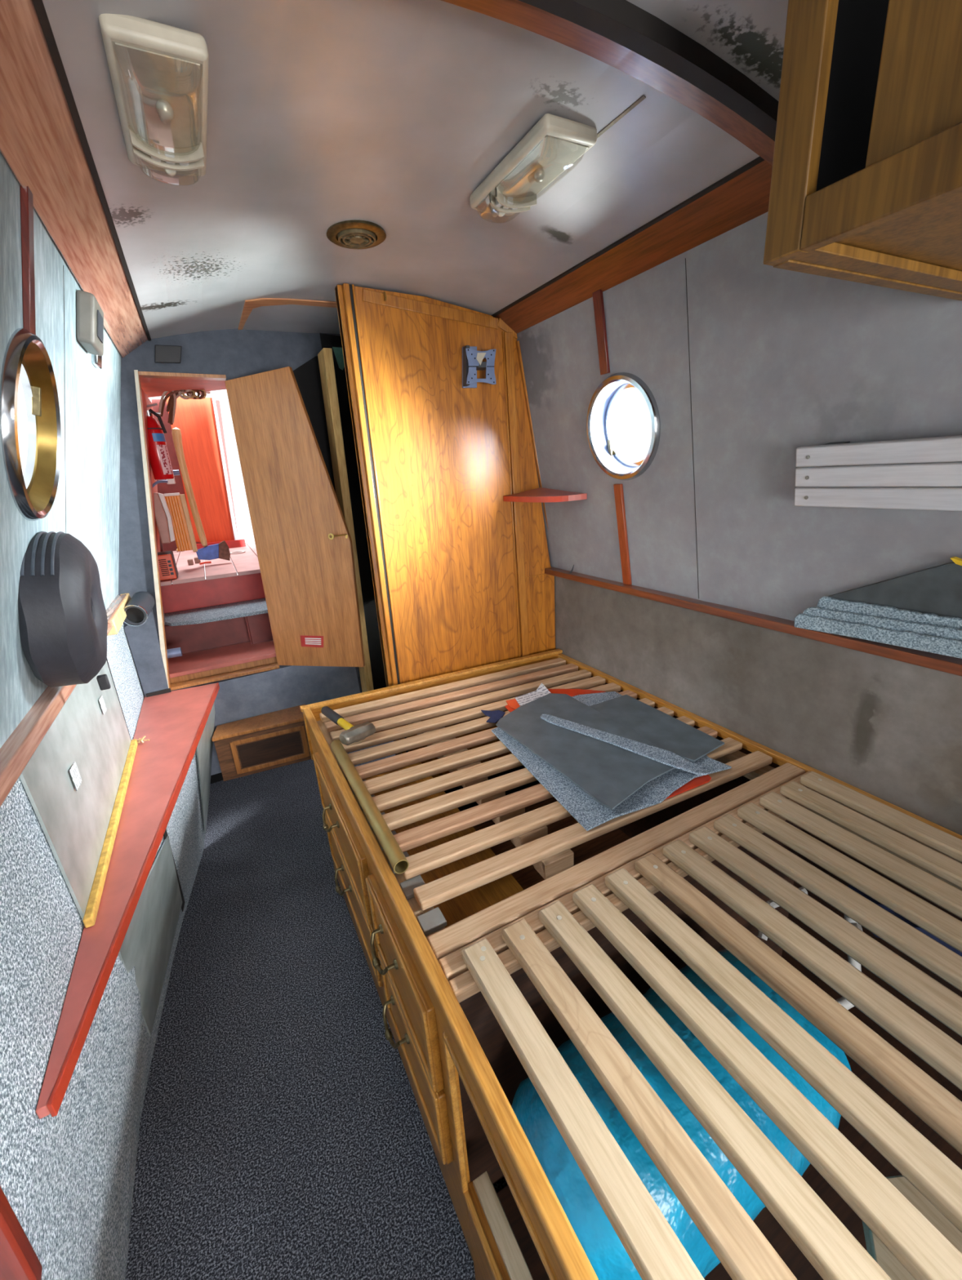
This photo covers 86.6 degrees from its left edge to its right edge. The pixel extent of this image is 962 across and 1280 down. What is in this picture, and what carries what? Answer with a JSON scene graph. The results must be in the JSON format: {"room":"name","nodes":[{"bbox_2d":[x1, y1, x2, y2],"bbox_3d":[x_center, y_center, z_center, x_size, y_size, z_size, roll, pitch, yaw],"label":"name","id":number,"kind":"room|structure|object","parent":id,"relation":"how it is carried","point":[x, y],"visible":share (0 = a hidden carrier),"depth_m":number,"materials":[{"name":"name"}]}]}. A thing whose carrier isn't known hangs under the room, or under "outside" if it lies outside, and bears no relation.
{"room":"ship interior","nodes":[
{"label":"ship interior","id":0,"kind":"room"},
{"bbox_2d":[0,623,144,1279],"bbox_3d":[-0.419,0.984,0.297,0.133,1.200,4.400,-13,20,-25],"label":"wall","id":1,"kind":"structure","parent":0,"point":[42,925],"depth_m":0.78,"materials":[{"name":"carpet"}]},
{"bbox_2d":[0,1186,42,1279],"bbox_3d":[-0.479,0.597,0.455,0.134,0.458,0.018,-13,20,-25],"label":"wooden board","id":2,"kind":"object","parent":1,"relation":"attached to","point":[19,1260],"visible":1,"depth_m":0.47,"materials":[{"name":"red wood"}]},
{"bbox_2d":[0,594,126,807],"bbox_3d":[-0.378,0.391,0.126,0.055,0.032,4.370,-13,20,-25],"label":"trim","id":3,"kind":"structure","parent":1,"relation":"attached to","point":[18,749],"depth_m":0.88,"materials":[{"name":"brown wood"}]},
{"bbox_2d":[106,593,130,635],"bbox_3d":[-1.347,-0.130,1.921,0.030,0.060,0.683,-13,20,-25],"label":"stub","id":4,"kind":"object","parent":3,"relation":"on","point":[120,615],"visible":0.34,"depth_m":1.74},
{"bbox_2d":[123,591,155,626],"bbox_3d":[-1.293,-0.120,1.933,0.082,0.099,0.180,-10,19,-18],"label":"air hose","id":5,"kind":"object","parent":4,"relation":"attached to","point":[139,607],"visible":0.87,"depth_m":1.88,"materials":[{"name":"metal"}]},
{"bbox_2d":[19,660,130,919],"bbox_3d":[-0.979,0.271,1.284,0.005,0.392,0.855,-13,20,-25],"label":"panel","id":6,"kind":"object","parent":1,"relation":"attached to","point":[74,824],"visible":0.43,"depth_m":1.13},
{"bbox_2d":[69,761,81,791],"bbox_3d":[-0.882,0.296,1.111,0.001,0.054,0.050,-13,20,-25],"label":"sticker","id":7,"kind":"object","parent":6,"relation":"attached to","point":[73,771],"visible":1,"depth_m":1.11,"materials":[{"name":"white paper"}]},
{"bbox_2d":[98,695,106,714],"bbox_3d":[-1.068,0.183,1.442,0.001,0.049,0.045,-13,20,-25],"label":"sticker","id":8,"kind":"object","parent":6,"relation":"attached to","point":[100,700],"visible":1,"depth_m":1.44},
{"bbox_2d":[106,658,131,740],"bbox_3d":[-1.185,0.163,1.655,0.004,0.387,0.032,-13,20,-25],"label":"trim","id":9,"kind":"structure","parent":1,"relation":"attached to","point":[106,659],"depth_m":1.66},
{"bbox_2d":[35,682,219,1119],"bbox_3d":[-0.882,0.414,1.468,0.278,0.046,1.666,-13,20,-25],"label":"shelf","id":10,"kind":"object","parent":1,"relation":"attached to","point":[174,722],"depth_m":1.20,"materials":[{"name":"red paint"}]},
{"bbox_2d":[137,735,150,743],"bbox_3d":[-1.143,0.338,1.716,0.056,0.010,0.047,-13,20,-25],"label":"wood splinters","id":11,"kind":"object","parent":10,"relation":"on","point":[139,740],"visible":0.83,"depth_m":1.71,"materials":[{"name":"beige wood"}]},
{"bbox_2d":[0,152,165,748],"bbox_3d":[-0.801,-0.175,0.981,0.274,1.413,6.500,-13,20,-25],"label":"wall","id":12,"kind":"structure","parent":0,"point":[90,460],"depth_m":1.07,"materials":[{"name":"white paint"}]},
{"bbox_2d":[19,185,35,335],"bbox_3d":[-0.732,-0.611,0.825,0.062,0.212,0.030,-13,20,-25],"label":"trim","id":13,"kind":"structure","parent":12,"relation":"attached to","point":[26,195],"depth_m":0.82,"materials":[{"name":"red wood"}]},
{"bbox_2d":[0,328,61,520],"bbox_3d":[-0.783,-0.364,0.882,0.108,0.304,0.312,-13,20,-25],"label":"window","id":14,"kind":"structure","parent":12,"relation":"in","point":[26,357],"depth_m":0.93,"materials":[{"name":"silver metal"}]},
{"bbox_2d":[17,531,111,690],"bbox_3d":[-0.821,-0.073,0.999,0.141,0.386,0.300,-13,20,-25],"label":"case","id":15,"kind":"object","parent":12,"relation":"hanging from","point":[63,620],"visible":0.97,"depth_m":0.91,"materials":[{"name":"black plastic"}]},
{"bbox_2d":[62,265,66,533],"bbox_3d":[-0.921,-0.359,1.131,0.206,0.820,0.002,-13,20,-25],"label":"trim","id":16,"kind":"structure","parent":12,"relation":"attached to","point":[63,265],"depth_m":1.10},
{"bbox_2d":[0,0,147,357],"bbox_3d":[-0.218,-0.502,-0.033,0.105,0.082,4.400,-13,20,-25],"label":"trim","id":17,"kind":"structure","parent":12,"relation":"attached to","point":[40,143],"depth_m":0.79,"materials":[{"name":"brown wood"}]},
{"bbox_2d":[75,289,103,355],"bbox_3d":[-0.939,-0.758,1.228,0.056,0.110,0.140,-13,20,-25],"label":"control box","id":18,"kind":"object","parent":12,"relation":"attached to","point":[89,313],"visible":1,"depth_m":1.18,"materials":[{"name":"grey plastic"}]},
{"bbox_2d":[91,354,102,368],"bbox_3d":[-1.028,-0.782,1.366,0.035,0.092,0.070,-13,20,-25],"label":"wall switch","id":19,"kind":"object","parent":12,"relation":"attached to","point":[96,361],"visible":0.44,"depth_m":1.35,"materials":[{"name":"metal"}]},
{"bbox_2d":[153,492,175,543],"bbox_3d":[-1.597,-0.614,2.568,0.067,0.246,0.075,-13,20,-25],"label":"charger","id":20,"kind":"object","parent":12,"relation":"attached to","point":[162,515],"visible":0.84,"depth_m":2.54,"materials":[{"name":"white plastic"}]},
{"bbox_2d":[165,469,179,484],"bbox_3d":[-1.611,-0.872,2.664,0.068,0.109,0.060,-13,20,-25],"label":"junction box","id":21,"kind":"object","parent":12,"relation":"attached to","point":[175,473],"visible":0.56,"depth_m":2.65,"materials":[{"name":"white plastic"}]},
{"bbox_2d":[164,493,197,551],"bbox_3d":[-1.635,-0.639,2.785,0.093,0.314,0.090,-13,20,-25],"label":"inverter","id":22,"kind":"object","parent":12,"relation":"attached to","point":[176,503],"visible":0.99,"depth_m":2.75,"materials":[{"name":"orange metal"}]},
{"bbox_2d":[195,538,245,549],"bbox_3d":[-1.886,-0.683,3.684,0.340,0.050,0.050,-13,20,-25],"label":"trim","id":23,"kind":"structure","parent":12,"relation":"attached to","point":[237,543],"depth_m":3.70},
{"bbox_2d":[53,751,204,1279],"bbox_3d":[-0.959,0.825,1.546,0.218,0.780,1.723,-9,19,-17],"label":"wall","id":24,"kind":"structure","parent":0,"point":[97,1119],"depth_m":1.05,"materials":[{"name":"carpet"}]},
{"bbox_2d":[118,835,182,1036],"bbox_3d":[-0.906,0.782,1.436,0.145,0.580,0.799,-10,20,-19],"label":"panel","id":25,"kind":"object","parent":24,"relation":"on","point":[148,941],"visible":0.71,"depth_m":1.35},
{"bbox_2d":[163,828,185,911],"bbox_3d":[-0.983,0.754,1.639,0.017,0.686,0.554,-18,23,-36],"label":"trim","id":26,"kind":"structure","parent":24,"relation":"attached to","point":[165,835],"depth_m":1.74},
{"bbox_2d":[195,702,215,832],"bbox_3d":[-1.075,0.592,2.106,0.157,0.667,0.525,-18,23,-37],"label":"panel","id":27,"kind":"object","parent":24,"relation":"on","point":[204,748],"visible":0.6,"depth_m":2.10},
{"bbox_2d":[151,399,200,551],"bbox_3d":[-2.268,-1.091,3.635,0.391,1.136,0.030,-13,20,-25],"label":"wall","id":28,"kind":"structure","parent":0,"point":[163,488],"depth_m":3.62,"materials":[{"name":"red paint"}]},
{"bbox_2d":[140,377,226,397],"bbox_3d":[-1.342,-1.149,2.300,0.380,0.050,0.870,-13,20,-25],"label":"ceiling","id":29,"kind":"structure","parent":0,"point":[152,387],"depth_m":2.25,"materials":[{"name":"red paint"}]},
{"bbox_2d":[156,389,206,425],"bbox_3d":[-1.447,-1.131,2.433,0.257,0.182,0.109,-3,18,3],"label":"cable bundle","id":30,"kind":"object","parent":29,"relation":"hanging from","point":[174,395],"visible":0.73,"depth_m":2.44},
{"bbox_2d":[160,541,260,586],"bbox_3d":[-1.425,-0.579,3.397,1.346,0.020,1.520,-13,20,-25],"label":"deck","id":31,"kind":"object","parent":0,"point":[246,562],"visible":0.2,"depth_m":2.88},
{"bbox_2d":[157,551,177,580],"bbox_3d":[-1.594,-0.377,2.583,0.082,0.128,0.143,-13,20,-25],"label":"heater","id":32,"kind":"object","parent":31,"relation":"on","point":[166,562],"visible":0.77,"depth_m":2.53,"materials":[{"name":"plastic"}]},
{"bbox_2d":[158,559,169,576],"bbox_3d":[-1.565,-0.358,2.522,0.032,0.080,0.003,-13,20,-25],"label":"grille","id":33,"kind":"object","parent":32,"relation":"attached to","point":[163,564],"depth_m":2.52,"materials":[{"name":"red metal"}]},
{"bbox_2d":[186,559,193,564],"bbox_3d":[-1.716,-0.461,3.015,0.028,0.031,0.040,-13,20,-25],"label":"wood block","id":34,"kind":"object","parent":31,"relation":"on","point":[190,562],"visible":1,"depth_m":3.00,"materials":[{"name":"wood"}]},
{"bbox_2d":[194,556,200,563],"bbox_3d":[-1.704,-0.480,3.067,0.030,0.033,0.040,-13,20,-25],"label":"wood block","id":35,"kind":"object","parent":31,"relation":"on","point":[197,560],"visible":0.68,"depth_m":3.05,"materials":[{"name":"brown wood"}]},
{"bbox_2d":[165,396,234,542],"bbox_3d":[-1.935,-1.142,3.568,0.303,1.024,0.030,-13,20,-25],"label":"door","id":36,"kind":"structure","parent":31,"relation":"on","point":[195,419],"depth_m":3.54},
{"bbox_2d":[211,395,238,540],"bbox_3d":[-1.803,-1.159,3.606,0.067,1.029,0.020,-13,20,-25],"label":"door frame","id":37,"kind":"structure","parent":36,"relation":"attached to","point":[233,525],"depth_m":3.59,"materials":[{"name":"white paint"}]},
{"bbox_2d":[171,426,230,560],"bbox_3d":[-1.566,-0.798,2.852,0.172,0.728,0.045,-13,20,-25],"label":"axe","id":38,"kind":"object","parent":31,"relation":"on","point":[220,550],"visible":0.98,"depth_m":2.86,"materials":[{"name":"blue paint"}]},
{"bbox_2d":[199,560,211,564],"bbox_3d":[-1.618,-0.453,2.996,0.063,0.014,0.014,-19,24,-38],"label":"plug","id":39,"kind":"object","parent":31,"relation":"on","point":[209,562],"visible":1,"depth_m":2.99,"materials":[{"name":"plastic"}]},
{"bbox_2d":[160,573,277,684],"bbox_3d":[-1.109,0.093,2.608,0.960,0.795,0.530,-13,20,-25],"label":"steps","id":40,"kind":"structure","parent":31,"relation":"attached to","point":[221,625],"depth_m":2.50,"materials":[{"name":"red paint"}]},
{"bbox_2d":[230,551,244,554],"bbox_3d":[-1.626,-0.584,3.406,0.100,0.006,0.100,-13,20,-25],"label":"ring","id":41,"kind":"object","parent":31,"relation":"on","point":[235,552],"visible":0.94,"depth_m":3.38,"materials":[{"name":"plastic"}]},
{"bbox_2d":[118,328,361,783],"bbox_3d":[-0.884,-0.272,2.606,1.820,2.220,0.620,-13,20,-25],"label":"wall","id":42,"kind":"structure","parent":0,"point":[234,353],"depth_m":1.96,"materials":[{"name":"grey paint"}]},
{"bbox_2d":[124,608,168,696],"bbox_3d":[-1.352,0.055,2.074,0.109,0.369,0.012,-13,20,-25],"label":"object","id":43,"kind":"structure","parent":42,"relation":"attached to","point":[143,640],"depth_m":2.07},
{"bbox_2d":[146,688,171,697],"bbox_3d":[-1.338,0.224,2.119,0.090,0.028,0.010,-13,20,-25],"label":"trim","id":44,"kind":"structure","parent":42,"relation":"attached to","point":[168,690],"depth_m":2.12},
{"bbox_2d":[146,403,173,479],"bbox_3d":[-1.515,-0.920,2.372,0.117,0.330,0.096,-13,20,-25],"label":"fire extinguisher","id":45,"kind":"object","parent":42,"relation":"attached to","point":[160,461],"visible":0.71,"depth_m":2.36,"materials":[{"name":"red metal"}]},
{"bbox_2d":[152,480,168,487],"bbox_3d":[-1.574,-0.596,2.495,0.152,0.349,0.012,-13,20,-25],"label":"hose","id":46,"kind":"object","parent":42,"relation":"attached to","point":[159,481],"visible":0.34,"depth_m":2.46,"materials":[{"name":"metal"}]},
{"bbox_2d":[155,345,181,363],"bbox_3d":[-1.143,-1.045,1.867,0.097,0.056,0.010,-13,20,-25],"label":"plate","id":47,"kind":"object","parent":42,"relation":"attached to","point":[163,353],"visible":1,"depth_m":1.86,"materials":[{"name":"black rubber"}]},
{"bbox_2d":[166,647,182,658],"bbox_3d":[-1.382,0.054,2.213,0.145,0.060,0.056,-13,20,-25],"label":"drain pipe","id":48,"kind":"object","parent":42,"relation":"attached to","point":[174,652],"visible":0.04,"depth_m":2.21,"materials":[{"name":"blue metal"}]},
{"bbox_2d":[133,369,279,690],"bbox_3d":[-1.165,-0.410,2.079,0.467,1.219,0.050,-13,20,-25],"label":"trim","id":49,"kind":"structure","parent":42,"relation":"attached to","point":[140,374],"depth_m":2.04,"materials":[{"name":"brown wood"}]},
{"bbox_2d":[211,703,311,781],"bbox_3d":[-0.975,0.466,2.318,0.407,0.215,0.155,-13,20,-25],"label":"wooden step","id":50,"kind":"structure","parent":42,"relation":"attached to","point":[276,739],"depth_m":2.26,"materials":[{"name":"brown wood"}]},
{"bbox_2d":[202,665,359,775],"bbox_3d":[-0.982,0.347,2.384,0.870,0.440,0.012,-13,20,-25],"label":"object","id":51,"kind":"structure","parent":42,"relation":"attached to","point":[253,695],"depth_m":2.36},
{"bbox_2d":[237,297,337,329],"bbox_3d":[-0.726,-1.203,1.931,0.343,0.015,0.507,-13,20,-25],"label":"trim","id":52,"kind":"structure","parent":42,"relation":"attached to","point":[249,304],"depth_m":1.74,"materials":[{"name":"brown wood"}]},
{"bbox_2d":[242,304,340,333],"bbox_3d":[-0.696,-1.240,2.033,0.479,0.014,0.569,-13,20,-25],"label":"wall panel","id":53,"kind":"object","parent":42,"relation":"attached to","point":[285,317],"depth_m":1.90,"materials":[{"name":"grey paint"}]},
{"bbox_2d":[224,366,364,666],"bbox_3d":[-0.745,-0.445,2.092,0.424,1.201,0.045,-1,19,8],"label":"door","id":54,"kind":"structure","parent":42,"relation":"in","point":[304,545],"depth_m":2.09,"materials":[{"name":"brown wood"}]},
{"bbox_2d":[293,355,335,492],"bbox_3d":[-0.618,-0.524,2.328,0.277,1.388,0.003,-13,20,-25],"label":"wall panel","id":55,"kind":"structure","parent":42,"relation":"attached to","point":[307,375],"depth_m":2.14,"materials":[{"name":"black"}]},
{"bbox_2d":[332,346,344,370],"bbox_3d":[-0.573,-1.167,2.120,0.076,0.084,0.004,-13,20,-25],"label":"plastic sheet","id":56,"kind":"object","parent":42,"relation":"attached to","point":[338,352],"visible":0.65,"depth_m":2.11,"materials":[{"name":"green plastic"}]},
{"bbox_2d":[317,347,373,692],"bbox_3d":[-0.575,-0.357,2.262,0.033,1.620,0.210,-13,20,-25],"label":"wooden board","id":57,"kind":"object","parent":42,"relation":"attached to","point":[325,357],"visible":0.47,"depth_m":2.09,"materials":[{"name":"brown wood"}]},
{"bbox_2d":[32,0,764,341],"bbox_3d":[0.315,-0.645,0.218,1.108,0.014,4.400,-13,20,-25],"label":"trim","id":58,"kind":"structure","parent":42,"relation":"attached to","point":[38,4],"depth_m":0.99,"materials":[{"name":"brown wood"}]},
{"bbox_2d":[125,740,507,1279],"bbox_3d":[0.217,1.324,1.104,1.800,0.030,5.000,-13,20,-25],"label":"floor","id":59,"kind":"structure","parent":0,"point":[282,1134],"depth_m":1.41,"materials":[{"name":"carpet"}]},
{"bbox_2d":[299,648,961,1279],"bbox_3d":[0.438,0.844,1.136,1.160,0.831,2.591,-13,20,-25],"label":"bed","id":60,"kind":"object","parent":59,"relation":"on","point":[511,927],"visible":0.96,"depth_m":0.91,"materials":[{"name":"brown wood"}]},
{"bbox_2d":[320,706,375,745],"bbox_3d":[-0.470,0.279,1.667,0.252,0.054,0.117,10,23,36],"label":"hammer","id":61,"kind":"object","parent":60,"relation":"on","point":[352,734],"visible":1,"depth_m":1.61,"materials":[{"name":"grey metal"}]},
{"bbox_2d":[330,739,408,874],"bbox_3d":[-0.309,0.401,1.329,0.034,0.036,0.609,-13,20,-25],"label":"tube","id":62,"kind":"object","parent":60,"relation":"on","point":[397,859],"visible":1,"depth_m":1.23,"materials":[{"name":"gold metal"}]},
{"bbox_2d":[362,762,523,928],"bbox_3d":[-0.175,0.650,1.548,0.363,0.015,1.140,-13,20,-25],"label":"bed slats","id":63,"kind":"object","parent":60,"relation":"attached to","point":[460,907],"depth_m":1.45,"materials":[{"name":"brown wood"}]},
{"bbox_2d":[480,710,505,723],"bbox_3d":[0.037,0.260,1.738,0.086,0.003,0.093,-1,19,8],"label":"cloth","id":64,"kind":"object","parent":60,"relation":"on","point":[495,716],"visible":0.98,"depth_m":1.74,"materials":[{"name":"blue fabric"}]},
{"bbox_2d":[504,688,711,799],"bbox_3d":[0.365,0.287,1.595,0.377,0.004,0.718,-10,19,-18],"label":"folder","id":65,"kind":"object","parent":60,"relation":"on","point":[695,782],"visible":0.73,"depth_m":1.33,"materials":[{"name":"red plastic"}]},
{"bbox_2d":[506,698,519,709],"bbox_3d":[0.140,0.227,1.804,0.085,0.003,0.108,-13,20,-25],"label":"wallet","id":66,"kind":"object","parent":65,"relation":"on","point":[513,703],"visible":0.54,"depth_m":1.81,"materials":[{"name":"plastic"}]},
{"bbox_2d":[514,690,549,706],"bbox_3d":[0.182,0.210,1.834,0.147,0.001,0.099,-17,23,-35],"label":"printed letter","id":67,"kind":"object","parent":65,"relation":"on","point":[522,700],"visible":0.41,"depth_m":1.84,"materials":[{"name":"paper"}]},
{"bbox_2d":[535,682,550,693],"bbox_3d":[0.226,0.181,1.884,0.045,0.016,0.069,-13,20,-25],"label":"paper scrap","id":68,"kind":"object","parent":67,"relation":"on","point":[541,688],"visible":0.86,"depth_m":1.89,"materials":[{"name":"white paper"}]},
{"bbox_2d":[491,691,731,831],"bbox_3d":[0.352,0.303,1.518,0.554,0.012,0.598,-13,20,-25],"label":"carpet offcut","id":69,"kind":"object","parent":65,"relation":"on","point":[587,811],"visible":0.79,"depth_m":1.31,"materials":[{"name":"grey carpet"}]},
{"bbox_2d":[495,693,706,809],"bbox_3d":[0.307,0.287,1.501,0.345,0.020,0.646,-13,20,-25],"label":"carpet offcut","id":70,"kind":"object","parent":69,"relation":"on","point":[610,774],"depth_m":1.45,"materials":[{"name":"grey carpet"}]},
{"bbox_2d":[589,694,724,761],"bbox_3d":[0.476,0.267,1.571,0.276,0.005,0.454,-13,20,-25],"label":"carpet offcut","id":71,"kind":"object","parent":69,"relation":"on","point":[666,732],"visible":0.66,"depth_m":1.55,"materials":[{"name":"grey carpet"}]},
{"bbox_2d":[511,886,861,1279],"bbox_3d":[0.463,0.912,1.030,0.851,0.534,0.354,-13,20,-25],"label":"plastic bag","id":72,"kind":"object","parent":60,"relation":"on","point":[606,1253],"visible":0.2,"depth_m":0.83,"materials":[{"name":"blue plastic"}]},
{"bbox_2d":[850,893,862,931],"bbox_3d":[0.759,0.556,1.038,0.047,0.022,0.128,12,24,40],"label":"pipe fitting","id":73,"kind":"object","parent":60,"relation":"attached to","point":[856,925],"visible":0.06,"depth_m":1.00,"materials":[{"name":"white plastic"}]},
{"bbox_2d":[847,884,961,956],"bbox_3d":[0.926,0.625,1.115,0.120,0.096,0.240,-13,20,-25],"label":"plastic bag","id":74,"kind":"object","parent":60,"relation":"on","point":[851,887],"visible":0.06,"depth_m":1.09,"materials":[{"name":"plastic"}]},
{"bbox_2d":[862,1174,961,1279],"bbox_3d":[0.752,1.013,0.871,0.294,0.040,0.144,-6,19,-7],"label":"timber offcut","id":75,"kind":"object","parent":60,"relation":"on","point":[890,1264],"visible":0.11,"depth_m":0.86,"materials":[{"name":"brown wood"}]},
{"bbox_2d":[319,333,386,689],"bbox_3d":[-0.285,-0.467,2.520,0.720,1.810,0.001,-13,20,-25],"label":"wall","id":76,"kind":"structure","parent":0,"point":[327,340],"depth_m":2.35,"materials":[{"name":"black"}]},
{"bbox_2d":[42,0,787,338],"bbox_3d":[0.302,-0.669,0.234,1.500,0.148,4.450,-13,20,-25],"label":"ceiling","id":77,"kind":"structure","parent":0,"point":[389,114],"depth_m":0.94,"materials":[{"name":"white paint"}]},
{"bbox_2d":[98,13,208,177],"bbox_3d":[-0.468,-0.769,0.755,0.116,0.050,0.304,-13,20,-25],"label":"ceiling lamp","id":78,"kind":"object","parent":77,"relation":"attached to","point":[158,72],"visible":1,"depth_m":0.70,"materials":[{"name":"beige plastic"}]},
{"bbox_2d":[151,144,188,165],"bbox_3d":[-0.502,-0.781,0.822,0.054,0.014,0.024,-13,20,-25],"label":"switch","id":79,"kind":"object","parent":78,"relation":"attached to","point":[161,154],"depth_m":0.82,"materials":[{"name":"white plastic"}]},
{"bbox_2d":[326,220,386,248],"bbox_3d":[-0.314,-1.017,1.289,0.148,0.018,0.148,-13,20,-25],"label":"ceiling vent","id":80,"kind":"object","parent":77,"relation":"in","point":[350,234],"visible":1,"depth_m":1.27,"materials":[{"name":"gold metal"}]},
{"bbox_2d":[337,228,375,248],"bbox_3d":[-0.314,-1.015,1.290,0.094,0.014,0.094,-13,20,-25],"label":"grille","id":81,"kind":"object","parent":80,"relation":"attached to","point":[346,237],"depth_m":1.28,"materials":[{"name":"gold metal"}]},
{"bbox_2d":[469,113,596,217],"bbox_3d":[0.092,-0.930,1.032,0.116,0.050,0.304,-13,20,-25],"label":"ceiling lamp","id":82,"kind":"object","parent":77,"relation":"attached to","point":[554,143],"visible":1,"depth_m":0.98,"materials":[{"name":"beige plastic"}]},
{"bbox_2d":[495,195,517,209],"bbox_3d":[0.058,-0.942,1.099,0.054,0.014,0.024,-13,20,-25],"label":"switch","id":83,"kind":"object","parent":82,"relation":"attached to","point":[504,202],"depth_m":1.09,"materials":[{"name":"white plastic"}]},
{"bbox_2d":[596,95,645,137],"bbox_3d":[0.237,-0.914,0.899,0.007,0.002,0.138,-13,21,-27],"label":"trim","id":84,"kind":"structure","parent":77,"relation":"attached to","point":[642,98],"depth_m":0.89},
{"bbox_2d":[444,764,539,811],"bbox_3d":[-0.033,-0.166,2.140,0.720,2.170,0.001,-13,20,-25],"label":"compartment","id":85,"kind":"structure","parent":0,"point":[513,790],"depth_m":2.46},
{"bbox_2d":[334,283,555,777],"bbox_3d":[-0.013,-0.296,2.031,0.825,1.882,0.100,-10,20,-19],"label":"wooden door","id":86,"kind":"structure","parent":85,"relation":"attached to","point":[460,580],"depth_m":1.91,"materials":[{"name":"brown wood"}]},
{"bbox_2d":[516,211,961,621],"bbox_3d":[0.964,-0.383,0.655,0.191,1.025,4.400,-13,20,-25],"label":"wall","id":87,"kind":"structure","parent":0,"point":[782,362],"depth_m":1.24,"materials":[{"name":"grey paint"}]},
{"bbox_2d":[502,487,586,502],"bbox_3d":[0.234,-0.544,1.919,0.171,0.044,0.306,-13,20,-25],"label":"corner shelf","id":88,"kind":"object","parent":87,"relation":"attached to","point":[540,495],"visible":1,"depth_m":1.90,"materials":[{"name":"red paint"}]},
{"bbox_2d":[591,289,609,374],"bbox_3d":[0.357,-0.909,1.515,0.043,0.216,0.034,-13,20,-25],"label":"trim","id":89,"kind":"structure","parent":87,"relation":"attached to","point":[597,299],"depth_m":1.51,"materials":[{"name":"red wood"}]},
{"bbox_2d":[440,0,774,165],"bbox_3d":[0.062,-0.803,0.678,1.110,0.092,0.040,-13,20,-25],"label":"trim","id":90,"kind":"structure","parent":87,"relation":"attached to","point":[535,20],"depth_m":0.75,"materials":[{"name":"brown wood"}]},
{"bbox_2d":[613,484,631,585],"bbox_3d":[0.483,-0.354,1.738,0.063,0.343,0.034,-13,20,-25],"label":"trim","id":91,"kind":"structure","parent":87,"relation":"attached to","point":[618,488],"depth_m":1.73,"materials":[{"name":"brown wood"}]},
{"bbox_2d":[586,372,660,479],"bbox_3d":[0.450,-0.658,1.588,0.108,0.309,0.312,-13,20,-25],"label":"window","id":92,"kind":"structure","parent":87,"relation":"in","point":[603,451],"depth_m":1.63,"materials":[{"name":"silver metal"}]},
{"bbox_2d":[493,160,772,333],"bbox_3d":[0.986,-0.669,0.246,0.108,0.089,3.830,-13,20,-25],"label":"trim","id":93,"kind":"structure","parent":87,"relation":"attached to","point":[744,197],"depth_m":1.23,"materials":[{"name":"brown wood"}]},
{"bbox_2d":[518,0,778,141],"bbox_3d":[0.078,-0.793,0.650,1.110,0.096,0.027,-13,20,-25],"label":"ceiling beam","id":94,"kind":"structure","parent":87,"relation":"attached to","point":[621,22],"depth_m":0.73,"materials":[{"name":"brown wood"}]},
{"bbox_2d":[684,257,698,598],"bbox_3d":[0.575,-0.519,1.385,0.136,0.860,0.002,-13,20,-25],"label":"trim","id":95,"kind":"structure","parent":87,"relation":"attached to","point":[685,258],"depth_m":1.36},
{"bbox_2d":[763,0,961,301],"bbox_3d":[0.810,-0.542,0.217,0.510,0.362,1.082,-13,20,-25],"label":"upper cabinet","id":96,"kind":"object","parent":87,"relation":"attached to","point":[865,188],"visible":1,"depth_m":0.55,"materials":[{"name":"brown wood"}]},
{"bbox_2d":[794,435,961,511],"bbox_3d":[0.980,-0.227,0.668,0.059,0.132,1.128,-13,20,-25],"label":"panel","id":97,"kind":"object","parent":87,"relation":"attached to","point":[925,473],"visible":1,"depth_m":0.99,"materials":[{"name":"wood"}]},
{"bbox_2d":[554,576,961,835],"bbox_3d":[1.115,0.649,1.045,0.030,1.175,4.400,-13,20,-25],"label":"wall","id":98,"kind":"structure","parent":0,"point":[890,730],"depth_m":1.36,"materials":[{"name":"grey paint"}]},
{"bbox_2d":[544,567,961,676],"bbox_3d":[1.185,0.177,0.589,0.058,0.023,3.800,-13,20,-25],"label":"trim","id":99,"kind":"structure","parent":98,"relation":"attached to","point":[949,664],"depth_m":1.31,"materials":[{"name":"brown wood"}]},
{"bbox_2d":[794,613,961,658],"bbox_3d":[0.875,-0.004,1.070,0.014,0.056,0.436,-13,20,-25],"label":"carpet offcut","id":100,"kind":"object","parent":99,"relation":"on","point":[952,647],"visible":1,"depth_m":1.09,"materials":[{"name":"grey carpet"}]},
{"bbox_2d":[802,606,961,640],"bbox_3d":[0.882,-0.016,1.067,0.017,0.067,0.420,-13,20,-25],"label":"carpet offcut","id":101,"kind":"object","parent":99,"relation":"on","point":[948,632],"visible":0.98,"depth_m":1.08,"materials":[{"name":"grey carpet"}]},
{"bbox_2d":[816,595,961,629],"bbox_3d":[0.894,-0.026,1.058,0.020,0.075,0.389,-13,20,-25],"label":"carpet offcut","id":102,"kind":"object","parent":99,"relation":"on","point":[824,602],"visible":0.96,"depth_m":1.08,"materials":[{"name":"grey carpet"}]},
{"bbox_2d":[826,562,961,618],"bbox_3d":[0.906,-0.088,1.000,0.039,0.228,0.435,-12,20,-24],"label":"carpet offcut","id":103,"kind":"object","parent":99,"relation":"on","point":[937,590],"visible":0.67,"depth_m":1.03,"materials":[{"name":"grey carpet"}]},
{"bbox_2d":[950,556,961,565],"bbox_3d":[0.896,-0.143,0.947,0.013,0.019,0.039,-13,20,-25],"label":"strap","id":104,"kind":"object","parent":103,"relation":"attached to","point":[957,561],"visible":1,"depth_m":0.95,"materials":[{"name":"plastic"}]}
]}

